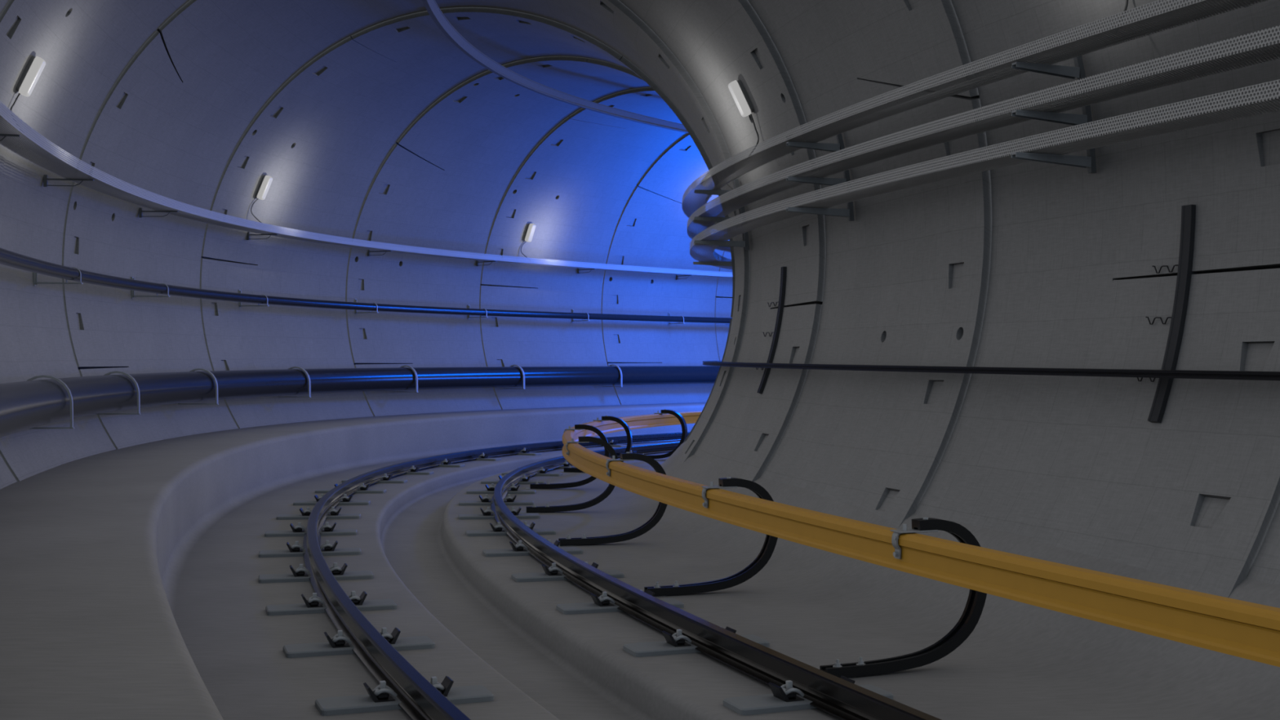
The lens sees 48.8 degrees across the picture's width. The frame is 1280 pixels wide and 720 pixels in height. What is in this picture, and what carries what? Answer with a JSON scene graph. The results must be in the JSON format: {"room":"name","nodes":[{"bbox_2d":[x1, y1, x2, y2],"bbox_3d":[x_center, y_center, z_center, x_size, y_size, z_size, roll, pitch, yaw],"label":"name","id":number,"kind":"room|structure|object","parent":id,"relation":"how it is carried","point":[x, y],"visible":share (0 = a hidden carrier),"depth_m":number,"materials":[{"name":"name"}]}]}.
{"room":"underground passage","nodes":[
{"label":"underground passage","id":0,"kind":"room"},
{"bbox_2d":[0,0,733,488],"bbox_3d":[3.336,-0.974,17.157,17.058,4.963,45.211,0,0,21],"label":"wall","id":1,"kind":"structure","parent":0,"point":[140,92],"depth_m":18.40,"materials":[{"name":"concrete"}]},
{"bbox_2d":[0,133,20,141],"bbox_3d":[-4.568,-1.564,9.884,0.420,0.105,0.036,0,0,-13],"label":"bracket","id":2,"kind":"object","parent":1,"relation":"attached to","point":[1,135],"visible":1,"depth_m":9.91,"materials":[{"name":"metal"}]},
{"bbox_2d":[0,100,732,278],"bbox_3d":[-0.530,-1.634,14.516,9.737,0.095,35.958,0,0,9],"label":"cable tray","id":3,"kind":"object","parent":2,"relation":"on","point":[208,216],"visible":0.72,"depth_m":15.92,"materials":[{"name":"silver metal"}]},
{"bbox_2d":[9,55,45,127],"bbox_3d":[-4.768,-2.067,10.999,0.245,0.626,0.126,0,0,-11],"label":"wall lamp","id":4,"kind":"object","parent":1,"relation":"attached to","point":[35,66],"visible":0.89,"depth_m":10.95,"materials":[{"name":"grey plastic"}]},
{"bbox_2d":[18,56,45,97],"bbox_3d":[-4.734,-2.207,11.008,0.066,0.320,0.120,25,-4,-10],"label":"diffuser","id":5,"kind":"object","parent":4,"relation":"attached to","point":[35,66],"depth_m":10.95,"materials":[{"name":"grey plastic"}]},
{"bbox_2d":[26,375,74,429],"bbox_3d":[-4.481,0.314,10.553,0.471,0.402,0.040,0,0,-12],"label":"strap","id":6,"kind":"object","parent":1,"relation":"attached to","point":[59,380],"visible":0.66,"depth_m":10.57,"materials":[{"name":"metal"}]},
{"bbox_2d":[0,365,719,437],"bbox_3d":[2.366,0.319,16.983,14.382,0.336,42.091,0,0,19],"label":"pipe","id":7,"kind":"object","parent":6,"relation":"attached to","point":[24,405],"visible":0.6,"depth_m":17.28,"materials":[{"name":"grey metal"}]},
{"bbox_2d":[32,266,83,285],"bbox_3d":[-5.116,-0.766,12.398,0.420,0.230,0.040,0,0,-7],"label":"clamp","id":8,"kind":"object","parent":1,"relation":"attached to","point":[34,274],"visible":0.66,"depth_m":12.37,"materials":[{"name":"metal"}]},
{"bbox_2d":[0,248,732,323],"bbox_3d":[2.242,-0.739,17.039,14.295,0.110,42.249,0,0,19],"label":"pipe","id":9,"kind":"object","parent":8,"relation":"attached to","point":[8,258],"visible":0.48,"depth_m":18.18,"materials":[{"name":"grey metal"}]},
{"bbox_2d":[43,174,93,186],"bbox_3d":[-5.032,-1.575,12.435,0.420,0.105,0.036,0,0,-7],"label":"bracket","id":10,"kind":"object","parent":1,"relation":"attached to","point":[46,179],"visible":1,"depth_m":12.42,"materials":[{"name":"metal"}]},
{"bbox_2d":[96,371,141,414],"bbox_3d":[-4.871,0.304,13.081,0.471,0.402,0.040,0,0,-5],"label":"strap","id":11,"kind":"object","parent":1,"relation":"attached to","point":[111,372],"visible":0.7,"depth_m":13.08,"materials":[{"name":"metal"}]},
{"bbox_2d":[130,276,169,298],"bbox_3d":[-5.269,-0.776,15.184,0.420,0.230,0.040,0,0,1],"label":"clamp","id":12,"kind":"object","parent":1,"relation":"attached to","point":[132,292],"visible":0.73,"depth_m":15.17,"materials":[{"name":"metal"}]},
{"bbox_2d":[138,207,178,217],"bbox_3d":[-5.180,-1.585,15.196,0.420,0.105,0.036,0,0,1],"label":"bracket","id":13,"kind":"object","parent":1,"relation":"attached to","point":[140,210],"visible":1,"depth_m":15.19,"materials":[{"name":"metal"}]},
{"bbox_2d":[177,368,218,404],"bbox_3d":[-4.931,0.295,15.733,0.471,0.402,0.040,0,0,3],"label":"strap","id":14,"kind":"object","parent":1,"relation":"attached to","point":[193,370],"visible":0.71,"depth_m":15.71,"materials":[{"name":"metal"}]},
{"bbox_2d":[238,289,269,307],"bbox_3d":[-4.945,-0.784,18.057,0.420,0.230,0.040,0,0,12],"label":"clamp","id":15,"kind":"object","parent":1,"relation":"attached to","point":[239,291],"visible":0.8,"depth_m":18.05,"materials":[{"name":"metal"}]},
{"bbox_2d":[250,175,272,222],"bbox_3d":[-4.833,-2.055,18.056,0.252,0.638,0.148,0,0,8],"label":"wall lamp","id":16,"kind":"object","parent":1,"relation":"attached to","point":[265,183],"visible":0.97,"depth_m":18.01,"materials":[{"name":"grey plastic"}]},
{"bbox_2d":[257,175,272,199],"bbox_3d":[-4.795,-2.200,18.059,0.066,0.320,0.120,25,5,11],"label":"diffuser","id":17,"kind":"object","parent":16,"relation":"attached to","point":[265,183],"depth_m":18.01,"materials":[{"name":"grey plastic"}]},
{"bbox_2d":[246,231,278,239],"bbox_3d":[-4.844,-1.593,18.108,0.420,0.105,0.036,0,0,12],"label":"bracket","id":18,"kind":"object","parent":1,"relation":"attached to","point":[248,233],"visible":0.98,"depth_m":18.11,"materials":[{"name":"metal"}]},
{"bbox_2d":[279,366,311,397],"bbox_3d":[-4.524,0.287,18.471,0.471,0.402,0.040,0,0,14],"label":"strap","id":19,"kind":"object","parent":1,"relation":"attached to","point":[300,368],"visible":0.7,"depth_m":18.42,"materials":[{"name":"metal"}]},
{"bbox_2d":[354,298,378,313],"bbox_3d":[-4.036,-0.790,20.808,0.420,0.230,0.040,0,0,25],"label":"clamp","id":20,"kind":"object","parent":1,"relation":"attached to","point":[355,300],"visible":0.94,"depth_m":20.80,"materials":[{"name":"metal"}]},
{"bbox_2d":[367,249,391,256],"bbox_3d":[-3.865,-1.599,20.962,0.420,0.105,0.036,0,0,26],"label":"bracket","id":21,"kind":"object","parent":1,"relation":"attached to","point":[369,251],"visible":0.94,"depth_m":20.99,"materials":[{"name":"metal"}]},
{"bbox_2d":[392,365,417,392],"bbox_3d":[-3.522,0.282,21.143,0.471,0.402,0.040,0,0,27],"label":"strap","id":22,"kind":"object","parent":1,"relation":"attached to","point":[410,366],"visible":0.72,"depth_m":21.05,"materials":[{"name":"metal"}]},
{"bbox_2d":[467,304,488,319],"bbox_3d":[-2.665,-0.792,23.174,0.420,0.230,0.040,0,0,35],"label":"clamp","id":23,"kind":"object","parent":1,"relation":"attached to","point":[468,306],"visible":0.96,"depth_m":23.19,"materials":[{"name":"metal"}]},
{"bbox_2d":[476,260,497,266],"bbox_3d":[-2.524,-1.602,23.220,0.420,0.105,0.036,0,0,35],"label":"bracket","id":24,"kind":"object","parent":1,"relation":"attached to","point":[477,261],"visible":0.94,"depth_m":23.25,"materials":[{"name":"metal"}]},
{"bbox_2d":[504,364,524,389],"bbox_3d":[-2.092,0.280,23.430,0.471,0.402,0.040,0,0,36],"label":"strap","id":25,"kind":"object","parent":1,"relation":"attached to","point":[517,366],"visible":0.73,"depth_m":23.30,"materials":[{"name":"metal"}]},
{"bbox_2d":[520,223,536,259],"bbox_3d":[-1.897,-2.018,24.055,0.242,0.638,0.151,0,0,36],"label":"wall lamp","id":26,"kind":"object","parent":1,"relation":"attached to","point":[531,228],"visible":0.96,"depth_m":24.02,"materials":[{"name":"grey plastic"}]},
{"bbox_2d":[524,223,536,242],"bbox_3d":[-1.862,-2.163,24.045,0.066,0.320,0.120,29,17,34],"label":"diffuser","id":27,"kind":"object","parent":26,"relation":"attached to","point":[531,228],"depth_m":24.01,"materials":[{"name":"grey plastic"}]},
{"bbox_2d":[571,309,589,322],"bbox_3d":[-1.062,-0.793,25.212,0.420,0.230,0.040,0,0,41],"label":"clamp","id":28,"kind":"object","parent":1,"relation":"attached to","point":[572,310],"visible":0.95,"depth_m":25.22,"materials":[{"name":"metal"}]},
{"bbox_2d":[577,268,595,273],"bbox_3d":[-0.953,-1.602,25.202,0.420,0.105,0.036,0,0,41],"label":"bracket","id":29,"kind":"object","parent":1,"relation":"attached to","point":[579,269],"visible":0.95,"depth_m":25.22,"materials":[{"name":"metal"}]},
{"bbox_2d":[603,364,622,386],"bbox_3d":[-0.495,0.280,25.376,0.471,0.402,0.040,0,0,42],"label":"strap","id":30,"kind":"object","parent":1,"relation":"attached to","point":[616,366],"visible":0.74,"depth_m":25.24,"materials":[{"name":"metal"}]},
{"bbox_2d":[667,312,684,324],"bbox_3d":[0.698,-0.792,27.060,0.040,0.230,0.420,0,0,-44],"label":"clamp","id":31,"kind":"object","parent":1,"relation":"attached to","point":[668,313],"visible":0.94,"depth_m":27.11,"materials":[{"name":"metal"}]},
{"bbox_2d":[675,275,693,279],"bbox_3d":[0.852,-1.601,27.083,0.036,0.105,0.420,0,0,-44],"label":"bracket","id":32,"kind":"object","parent":1,"relation":"attached to","point":[677,276],"visible":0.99,"depth_m":27.17,"materials":[{"name":"metal"}]},
{"bbox_2d":[187,0,708,181],"bbox_3d":[4.859,-3.756,16.350,18.031,0.979,43.212,0,0,20],"label":"ceiling","id":33,"kind":"structure","parent":0,"point":[391,58],"depth_m":18.51,"materials":[{"name":"concrete"}]},
{"bbox_2d":[422,0,688,133],"bbox_3d":[4.303,-3.656,18.125,11.366,0.104,34.687,0,0,24],"label":"rail","id":34,"kind":"object","parent":33,"relation":"hanging from","point":[432,7],"visible":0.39,"depth_m":18.70,"materials":[{"name":"metal"}]},
{"bbox_2d":[0,402,1279,719],"bbox_3d":[4.596,1.212,16.537,19.281,0.700,44.774,0,0,20],"label":"floor","id":35,"kind":"structure","parent":0,"point":[131,588],"depth_m":7.49,"materials":[{"name":"concrete"}]},
{"bbox_2d":[258,540,360,557],"bbox_3d":[-2.353,1.343,10.073,0.707,0.106,0.196,0,0,-14],"label":"pad","id":36,"kind":"object","parent":35,"relation":"on","point":[329,549],"visible":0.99,"depth_m":10.03,"materials":[{"name":"metal"}]},
{"bbox_2d":[264,521,356,537],"bbox_3d":[-2.602,1.339,11.180,0.707,0.106,0.196,0,0,-11],"label":"pad","id":37,"kind":"object","parent":35,"relation":"on","point":[328,530],"visible":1,"depth_m":11.13,"materials":[{"name":"metal"}]},
{"bbox_2d":[258,562,373,582],"bbox_3d":[-2.060,1.348,8.981,0.707,0.106,0.196,0,0,-16],"label":"pad","id":38,"kind":"object","parent":35,"relation":"on","point":[300,575],"visible":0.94,"depth_m":8.93,"materials":[{"name":"metal"}]},
{"bbox_2d":[276,506,360,519],"bbox_3d":[-2.798,1.334,12.304,0.707,0.106,0.196,0,0,-8],"label":"pad","id":39,"kind":"object","parent":35,"relation":"on","point":[334,514],"visible":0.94,"depth_m":12.25,"materials":[{"name":"metal"}]},
{"bbox_2d":[265,591,396,615],"bbox_3d":[-1.727,1.353,7.904,0.707,0.106,0.196,0,0,-18],"label":"pad","id":40,"kind":"object","parent":35,"relation":"on","point":[312,606],"visible":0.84,"depth_m":7.86,"materials":[{"name":"metal"}]},
{"bbox_2d":[293,493,370,505],"bbox_3d":[-2.930,1.330,13.443,0.707,0.106,0.196,0,0,-5],"label":"pad","id":41,"kind":"object","parent":35,"relation":"on","point":[346,500],"visible":0.57,"depth_m":13.38,"materials":[{"name":"metal"}]},
{"bbox_2d":[315,483,386,493],"bbox_3d":[-2.988,1.325,14.595,0.707,0.106,0.196,0,0,-1],"label":"pad","id":42,"kind":"object","parent":35,"relation":"on","point":[363,489],"visible":0.52,"depth_m":14.54,"materials":[{"name":"metal"}]},
{"bbox_2d":[283,627,435,657],"bbox_3d":[-1.359,1.358,6.841,0.707,0.106,0.196,0,0,-20],"label":"pad","id":43,"kind":"object","parent":35,"relation":"on","point":[340,644],"visible":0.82,"depth_m":6.79,"materials":[{"name":"metal"}]},
{"bbox_2d":[341,473,407,483],"bbox_3d":[-2.961,1.322,15.754,0.707,0.106,0.196,0,0,4],"label":"pad","id":44,"kind":"object","parent":35,"relation":"on","point":[384,479],"visible":0.52,"depth_m":15.70,"materials":[{"name":"metal"}]},
{"bbox_2d":[315,675,493,715],"bbox_3d":[-0.963,1.363,5.792,0.707,0.106,0.196,0,0,-21],"label":"pad","id":45,"kind":"object","parent":35,"relation":"on","point":[382,698],"visible":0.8,"depth_m":5.74,"materials":[{"name":"concrete"}]},
{"bbox_2d":[403,465,433,475],"bbox_3d":[-2.836,1.318,16.915,0.707,0.106,0.196,0,0,9],"label":"pad","id":46,"kind":"object","parent":35,"relation":"on","point":[413,470],"visible":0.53,"depth_m":16.82,"materials":[{"name":"metal"}]},
{"bbox_2d":[434,458,465,466],"bbox_3d":[-2.600,1.315,18.067,0.707,0.106,0.196,0,0,14],"label":"pad","id":47,"kind":"object","parent":35,"relation":"on","point":[446,463],"visible":0.54,"depth_m":17.96,"materials":[{"name":"metal"}]},
{"bbox_2d":[471,453,501,461],"bbox_3d":[-2.241,1.313,19.195,0.707,0.106,0.196,0,0,21],"label":"pad","id":48,"kind":"object","parent":35,"relation":"on","point":[483,457],"visible":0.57,"depth_m":19.09,"materials":[{"name":"metal"}]},
{"bbox_2d":[302,431,689,719],"bbox_3d":[2.794,1.309,16.102,11.568,0.118,36.247,0,0,16],"label":"rail","id":49,"kind":"object","parent":35,"relation":"on","point":[420,700],"visible":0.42,"depth_m":7.54,"materials":[{"name":"metal"}]},
{"bbox_2d":[458,493,533,505],"bbox_3d":[-1.373,1.336,13.483,0.707,0.106,0.196,0,0,-5],"label":"pad","id":50,"kind":"object","parent":35,"relation":"on","point":[486,500],"visible":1,"depth_m":13.42,"materials":[{"name":"metal"}]},
{"bbox_2d":[457,506,540,519],"bbox_3d":[-1.236,1.340,12.373,0.707,0.106,0.196,0,0,-9],"label":"pad","id":51,"kind":"object","parent":35,"relation":"on","point":[486,514],"visible":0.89,"depth_m":12.32,"materials":[{"name":"metal"}]},
{"bbox_2d":[466,483,536,493],"bbox_3d":[-1.433,1.332,14.594,0.707,0.106,0.196,0,0,-1],"label":"pad","id":52,"kind":"object","parent":35,"relation":"on","point":[491,489],"visible":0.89,"depth_m":14.53,"materials":[{"name":"metal"}]},
{"bbox_2d":[465,521,555,536],"bbox_3d":[-1.032,1.345,11.264,0.707,0.106,0.196,0,0,-12],"label":"pad","id":53,"kind":"object","parent":35,"relation":"on","point":[497,530],"visible":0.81,"depth_m":11.21,"materials":[{"name":"metal"}]},
{"bbox_2d":[480,474,546,484],"bbox_3d":[-1.406,1.328,15.697,0.707,0.106,0.196,0,0,4],"label":"pad","id":54,"kind":"object","parent":35,"relation":"on","point":[524,480],"visible":0.5,"depth_m":15.64,"materials":[{"name":"metal"}]},
{"bbox_2d":[512,448,541,455],"bbox_3d":[-1.760,1.311,20.274,0.707,0.106,0.196,0,0,27],"label":"pad","id":55,"kind":"object","parent":35,"relation":"on","point":[525,451],"visible":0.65,"depth_m":20.15,"materials":[{"name":"metal"}]},
{"bbox_2d":[501,466,562,475],"bbox_3d":[-1.282,1.325,16.783,0.707,0.106,0.196,0,0,9],"label":"pad","id":56,"kind":"object","parent":35,"relation":"on","point":[542,472],"visible":0.57,"depth_m":16.71,"materials":[{"name":"metal"}]},
{"bbox_2d":[482,539,582,556],"bbox_3d":[-0.771,1.349,10.160,0.707,0.106,0.196,0,0,-15],"label":"pad","id":57,"kind":"object","parent":35,"relation":"on","point":[517,549],"visible":0.59,"depth_m":10.10,"materials":[{"name":"metal"}]},
{"bbox_2d":[556,460,575,468],"bbox_3d":[-1.050,1.322,17.841,0.707,0.106,0.196,0,0,16],"label":"pad","id":58,"kind":"object","parent":35,"relation":"on","point":[566,464],"visible":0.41,"depth_m":17.76,"materials":[{"name":"metal"}]},
{"bbox_2d":[511,561,624,582],"bbox_3d":[-0.462,1.354,9.064,0.707,0.106,0.196,0,0,-17],"label":"pad","id":59,"kind":"object","parent":35,"relation":"on","point":[552,573],"visible":0.5,"depth_m":9.00,"materials":[{"name":"metal"}]},
{"bbox_2d":[525,423,609,488],"bbox_3d":[-0.774,1.030,15.057,0.897,0.700,0.090,0,0,1],"label":"support","id":60,"kind":"object","parent":35,"relation":"on","point":[577,427],"visible":0.8,"depth_m":15.02,"materials":[{"name":"black rubber"}]},
{"bbox_2d":[520,435,617,513],"bbox_3d":[-0.637,1.038,12.834,0.897,0.700,0.090,0,0,-8],"label":"support","id":61,"kind":"object","parent":35,"relation":"on","point":[583,439],"visible":0.93,"depth_m":12.82,"materials":[{"name":"black rubber"}]},
{"bbox_2d":[560,415,632,472],"bbox_3d":[-0.537,1.024,17.174,0.897,0.700,0.090,0,0,12],"label":"support","id":62,"kind":"object","parent":35,"relation":"on","point":[629,439],"visible":0.61,"depth_m":17.09,"materials":[{"name":"black rubber"}]},
{"bbox_2d":[558,452,666,546],"bbox_3d":[-0.221,1.047,10.666,0.897,0.700,0.090,0,0,-14],"label":"support","id":63,"kind":"object","parent":35,"relation":"on","point":[655,519],"visible":0.91,"depth_m":10.67,"materials":[{"name":"black plastic"}]},
{"bbox_2d":[602,440,626,447],"bbox_3d":[-0.528,1.309,22.241,0.707,0.106,0.196,0,0,36],"label":"pad","id":64,"kind":"object","parent":35,"relation":"on","point":[614,443],"visible":0.48,"depth_m":22.11,"materials":[{"name":"metal"}]},
{"bbox_2d":[555,590,684,614],"bbox_3d":[-0.111,1.359,7.977,0.707,0.106,0.196,0,0,-19],"label":"pad","id":65,"kind":"object","parent":35,"relation":"on","point":[603,603],"visible":0.47,"depth_m":7.89,"materials":[{"name":"metal"}]},
{"bbox_2d":[643,408,687,458],"bbox_3d":[0.229,1.019,19.300,0.897,0.700,0.090,0,0,27],"label":"support","id":66,"kind":"object","parent":35,"relation":"on","point":[684,428],"visible":0.55,"depth_m":19.13,"materials":[{"name":"black plastic"}]},
{"bbox_2d":[622,626,769,657],"bbox_3d":[0.278,1.365,6.898,0.707,0.106,0.196,0,0,-21],"label":"pad","id":67,"kind":"object","parent":35,"relation":"on","point":[675,643],"visible":0.46,"depth_m":6.81,"materials":[{"name":"metal"}]},
{"bbox_2d":[644,476,777,596],"bbox_3d":[0.411,1.057,8.489,0.897,0.700,0.090,0,0,-18],"label":"support","id":68,"kind":"object","parent":35,"relation":"on","point":[766,553],"visible":0.88,"depth_m":8.51,"materials":[{"name":"black plastic"}]},
{"bbox_2d":[490,441,941,719],"bbox_3d":[3.967,1.316,15.614,10.971,0.118,33.828,0,0,16],"label":"rail","id":69,"kind":"object","parent":35,"relation":"on","point":[844,700],"visible":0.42,"depth_m":6.79,"materials":[{"name":"metal"}]},
{"bbox_2d":[723,675,893,715],"bbox_3d":[0.698,1.370,5.828,0.707,0.106,0.196,0,0,-22],"label":"pad","id":70,"kind":"object","parent":35,"relation":"on","point":[782,700],"visible":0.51,"depth_m":5.73,"materials":[{"name":"metal"}]},
{"bbox_2d":[819,516,986,678],"bbox_3d":[1.179,1.067,6.392,0.897,0.700,0.090,0,0,-22],"label":"support","id":71,"kind":"object","parent":35,"relation":"on","point":[971,615],"visible":0.84,"depth_m":6.42,"materials":[{"name":"black plastic"}]},
{"bbox_2d":[561,410,1279,666],"bbox_3d":[4.480,0.849,15.400,10.694,0.166,32.764,0,0,16],"label":"rail","id":72,"kind":"object","parent":71,"relation":"on","point":[1241,628],"visible":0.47,"depth_m":5.81,"materials":[{"name":"yellow paint"}]},
{"bbox_2d":[626,0,1279,597],"bbox_3d":[6.811,-0.690,15.354,14.879,5.510,36.869,0,0,19],"label":"wall","id":73,"kind":"structure","parent":0,"point":[1038,264],"depth_m":8.43,"materials":[{"name":"concrete"}]},
{"bbox_2d":[693,220,732,266],"bbox_3d":[0.895,-1.413,16.642,0.534,0.680,0.044,0,0,11],"label":"support","id":74,"kind":"object","parent":73,"relation":"attached to","point":[709,263],"visible":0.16,"depth_m":16.62,"materials":[{"name":"metal"}]},
{"bbox_2d":[693,179,749,249],"bbox_3d":[0.790,-1.403,13.616,0.534,0.680,0.044,0,0,-5],"label":"support","id":75,"kind":"object","parent":73,"relation":"attached to","point":[744,243],"visible":0.72,"depth_m":13.60,"materials":[{"name":"metal"}]},
{"bbox_2d":[728,80,759,159],"bbox_3d":[0.909,-2.086,12.255,0.286,0.702,0.122,0,0,-9],"label":"wall lamp","id":76,"kind":"object","parent":73,"relation":"attached to","point":[739,93],"visible":0.87,"depth_m":12.20,"materials":[{"name":"grey plastic"}]},
{"bbox_2d":[728,80,751,116],"bbox_3d":[0.860,-2.263,12.246,0.066,0.320,0.120,-26,5,-9],"label":"diffuser","id":77,"kind":"object","parent":76,"relation":"attached to","point":[739,93],"depth_m":12.20,"materials":[{"name":"grey plastic"}]},
{"bbox_2d":[755,266,787,394],"bbox_3d":[1.116,-0.252,12.399,0.274,1.111,0.482,0,0,-11],"label":"wall strip","id":78,"kind":"object","parent":73,"relation":"attached to","point":[784,269],"visible":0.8,"depth_m":12.17,"materials":[{"name":"rubber"}]},
{"bbox_2d":[786,133,853,221],"bbox_3d":[1.355,-1.391,10.584,0.534,0.680,0.044,0,0,-15],"label":"support","id":79,"kind":"object","parent":73,"relation":"attached to","point":[849,212],"visible":0.8,"depth_m":10.58,"materials":[{"name":"metal"}]},
{"bbox_2d":[702,360,1279,380],"bbox_3d":[4.299,0.055,13.109,7.772,0.040,27.676,0,0,7],"label":"cable","id":80,"kind":"object","parent":73,"relation":"attached to","point":[1178,374],"visible":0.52,"depth_m":7.81,"materials":[{"name":"black plastic"}]},
{"bbox_2d":[1011,48,1096,173],"bbox_3d":[2.274,-1.377,7.734,0.534,0.680,0.044,0,0,-21],"label":"support","id":81,"kind":"object","parent":73,"relation":"attached to","point":[1078,71],"visible":0.79,"depth_m":7.73,"materials":[{"name":"metal"}]},
{"bbox_2d":[681,0,1266,231],"bbox_3d":[4.162,-1.659,13.149,7.938,0.068,27.999,0,0,7],"label":"cable tray","id":82,"kind":"object","parent":81,"relation":"on","point":[1215,7],"visible":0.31,"depth_m":8.09,"materials":[{"name":"silver metal"}]},
{"bbox_2d":[687,25,1279,252],"bbox_3d":[4.207,-1.403,13.136,7.920,0.075,27.922,0,0,7],"label":"cable tray","id":83,"kind":"object","parent":81,"relation":"on","point":[1233,62],"visible":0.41,"depth_m":7.71,"materials":[{"name":"silver metal"}]},
{"bbox_2d":[689,79,1279,270],"bbox_3d":[4.231,-1.178,13.130,7.910,0.080,27.880,0,0,7],"label":"cable tray","id":84,"kind":"object","parent":81,"relation":"on","point":[942,166],"visible":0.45,"depth_m":7.77,"materials":[{"name":"silver metal"}]},
{"bbox_2d":[1115,0,1128,32],"bbox_3d":[2.418,-2.017,7.217,0.278,0.703,0.122,0,0,-20],"label":"wall lamp","id":85,"kind":"object","parent":73,"relation":"attached to","point":[1126,1],"visible":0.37,"depth_m":7.30,"materials":[{"name":"grey"}]},
{"bbox_2d":[1137,204,1197,422],"bbox_3d":[2.653,-0.228,7.199,0.274,1.111,0.270,0,0,-22],"label":"cable bracket","id":86,"kind":"object","parent":73,"relation":"attached to","point":[1184,273],"visible":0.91,"depth_m":7.10,"materials":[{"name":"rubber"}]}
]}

